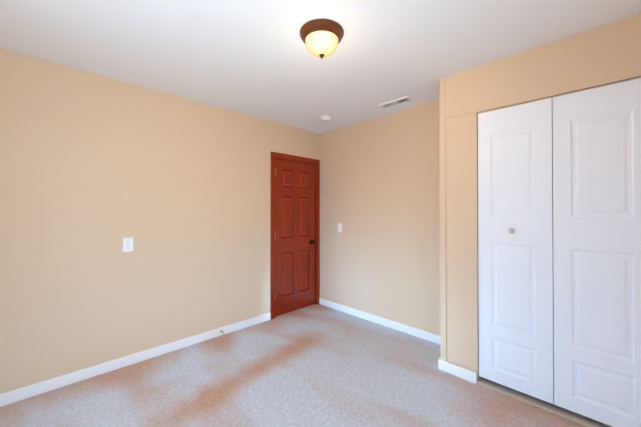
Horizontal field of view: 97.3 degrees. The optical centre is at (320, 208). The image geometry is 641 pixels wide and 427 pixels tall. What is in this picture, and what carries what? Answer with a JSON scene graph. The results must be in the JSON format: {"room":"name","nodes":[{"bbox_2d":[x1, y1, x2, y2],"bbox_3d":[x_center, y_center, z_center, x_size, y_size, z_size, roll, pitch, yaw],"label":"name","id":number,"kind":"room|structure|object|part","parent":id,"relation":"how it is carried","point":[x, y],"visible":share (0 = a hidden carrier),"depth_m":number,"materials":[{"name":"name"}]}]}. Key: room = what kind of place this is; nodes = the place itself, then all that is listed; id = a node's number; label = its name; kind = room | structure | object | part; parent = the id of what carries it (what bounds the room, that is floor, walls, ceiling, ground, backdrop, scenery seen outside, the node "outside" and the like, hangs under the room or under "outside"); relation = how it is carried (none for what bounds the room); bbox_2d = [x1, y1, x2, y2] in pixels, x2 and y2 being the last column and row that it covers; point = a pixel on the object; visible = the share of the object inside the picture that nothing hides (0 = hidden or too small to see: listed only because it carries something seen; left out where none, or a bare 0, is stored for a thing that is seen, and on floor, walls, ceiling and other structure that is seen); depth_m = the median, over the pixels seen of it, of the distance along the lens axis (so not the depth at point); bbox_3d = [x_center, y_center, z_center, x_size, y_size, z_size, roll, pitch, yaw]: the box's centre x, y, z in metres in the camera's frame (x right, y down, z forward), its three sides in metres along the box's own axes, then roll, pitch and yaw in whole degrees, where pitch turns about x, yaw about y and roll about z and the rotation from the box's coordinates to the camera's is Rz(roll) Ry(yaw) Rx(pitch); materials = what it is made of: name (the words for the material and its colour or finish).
{"room":"empty bedroom","nodes":[
{"label":"empty bedroom","id":0,"kind":"room"},
{"bbox_2d":[0,48,318,393],"bbox_3d":[-1.229,0.130,2.928,3.500,2.440,0.100,0,-1,-45],"label":"wall","id":1,"kind":"structure","parent":0,"point":[95,169],"depth_m":2.39,"materials":[{"name":"beige paint"}]},
{"bbox_2d":[123,237,132,251],"bbox_3d":[-1.657,0.309,2.429,0.074,0.120,0.009,0,-1,-45],"label":"light switch","id":2,"kind":"object","parent":1,"relation":"attached to","point":[127,244],"visible":1,"depth_m":2.42,"materials":[{"name":"white plastic"}]},
{"bbox_2d":[0,313,270,406],"bbox_3d":[-1.476,1.305,2.594,2.429,0.085,0.017,0,-1,-45],"label":"baseboard","id":3,"kind":"structure","parent":1,"relation":"attached to","point":[19,394],"depth_m":2.36,"materials":[{"name":"white paint"}]},
{"bbox_2d":[270,151,319,318],"bbox_3d":[-0.354,0.328,3.788,0.829,2.056,0.133,0,-1,-45],"label":"door frame","id":4,"kind":"structure","parent":1,"relation":"attached to","point":[272,249],"depth_m":3.70,"materials":[{"name":"brown wood"}]},
{"bbox_2d":[275,159,315,315],"bbox_3d":[-0.335,0.361,3.769,0.683,1.966,0.171,0,-1,-45],"label":"entry door","id":5,"kind":"structure","parent":1,"relation":"in","point":[295,241],"depth_m":3.73,"materials":[{"name":"brown wood"}]},
{"bbox_2d":[0,304,585,426],"bbox_3d":[-0.001,1.391,1.672,3.500,0.100,3.600,0,-1,-45],"label":"floor","id":6,"kind":"structure","parent":0,"point":[317,365],"depth_m":2.10,"materials":[{"name":"carpet"}]},
{"bbox_2d":[0,0,640,132],"bbox_3d":[-0.001,-1.149,1.690,3.500,0.100,3.600,0,-1,-45],"label":"ceiling","id":7,"kind":"structure","parent":0,"point":[256,58],"depth_m":1.87,"materials":[{"name":"white paint"}]},
{"bbox_2d":[300,19,343,58],"bbox_3d":[0.008,-1.018,1.766,0.277,0.160,0.277,0,-1,-45],"label":"ceiling light","id":8,"kind":"object","parent":7,"relation":"attached to","point":[321,38],"visible":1,"depth_m":1.69,"materials":[{"name":"glass"}]},
{"bbox_3d":[0.008,-1.007,1.766,0.209,0.088,0.209,0,-1,-45],"label":"lamp shade","id":9,"kind":"part","parent":8,"relation":"part of","materials":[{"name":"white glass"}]},
{"bbox_2d":[320,116,330,120],"bbox_3d":[0.062,-1.069,3.358,0.132,0.037,0.132,0,-1,-45],"label":"smoke detector","id":10,"kind":"object","parent":7,"relation":"attached to","point":[325,118],"visible":1,"depth_m":3.32,"materials":[{"name":"white plastic"}]},
{"bbox_2d":[378,96,413,108],"bbox_3d":[0.769,-1.085,2.897,0.135,0.010,0.330,0,-1,-45],"label":"ceiling vent","id":11,"kind":"object","parent":7,"relation":"in","point":[397,102],"visible":1,"depth_m":2.88,"materials":[{"name":"white metal"}]},
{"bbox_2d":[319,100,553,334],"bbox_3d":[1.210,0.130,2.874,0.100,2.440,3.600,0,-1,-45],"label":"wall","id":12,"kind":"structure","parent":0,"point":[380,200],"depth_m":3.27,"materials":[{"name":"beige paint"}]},
{"bbox_2d":[319,298,439,343],"bbox_3d":[0.648,1.311,3.353,0.017,0.085,1.915,0,-1,-45],"label":"baseboard","id":13,"kind":"structure","parent":12,"relation":"attached to","point":[419,333],"depth_m":3.25,"materials":[{"name":"white paint"}]},
{"bbox_2d":[446,74,640,382],"bbox_3d":[1.565,0.123,1.879,0.090,2.440,1.485,0,-1,-45],"label":"wall","id":14,"kind":"structure","parent":0,"point":[462,333],"depth_m":2.25,"materials":[{"name":"beige paint"}]},
{"bbox_2d":[439,77,446,360],"bbox_3d":[1.043,0.126,2.377,0.056,2.440,0.050,0,-1,-45],"label":"trim","id":15,"kind":"structure","parent":14,"relation":"attached to","point":[442,93],"depth_m":2.36,"materials":[{"name":"beige paint"}]},
{"bbox_2d":[438,358,476,383],"bbox_3d":[1.104,1.303,2.261,0.017,0.085,0.272,0,-1,-45],"label":"baseboard","id":16,"kind":"structure","parent":14,"relation":"attached to","point":[466,374],"depth_m":2.26,"materials":[{"name":"white paint"}]},
{"bbox_2d":[478,98,553,403],"bbox_3d":[1.375,0.278,2.022,0.059,2.022,0.446,0,-1,-45],"label":"closet door","id":17,"kind":"structure","parent":14,"relation":"in","point":[515,251],"depth_m":2.00,"materials":[{"name":"white wood"}]},
{"bbox_2d":[446,13,640,118],"bbox_3d":[1.548,-0.926,1.838,0.004,0.344,1.439,0,-1,-45],"label":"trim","id":18,"kind":"structure","parent":14,"relation":"attached to","point":[611,51],"depth_m":1.86,"materials":[{"name":"beige paint"}]},
{"bbox_2d":[478,377,611,426],"bbox_3d":[1.559,1.336,1.879,0.087,0.014,0.905,0,-1,-45],"label":"sill","id":19,"kind":"structure","parent":14,"relation":"attached to","point":[556,409],"depth_m":1.91,"materials":[{"name":"beige"}]},
{"bbox_2d":[479,77,640,113],"bbox_3d":[1.546,-0.740,1.881,0.024,0.008,0.885,0,-1,-45],"label":"track rail","id":20,"kind":"object","parent":14,"relation":"attached to","point":[563,94],"visible":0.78,"depth_m":1.83,"materials":[{"name":"grey metal"}]},
{"bbox_2d":[552,78,640,426],"bbox_3d":[1.703,0.275,1.712,0.028,2.022,0.446,0,-1,-45],"label":"closet door","id":21,"kind":"structure","parent":14,"relation":"in","point":[597,236],"depth_m":1.71,"materials":[{"name":"white wood"}]}
]}

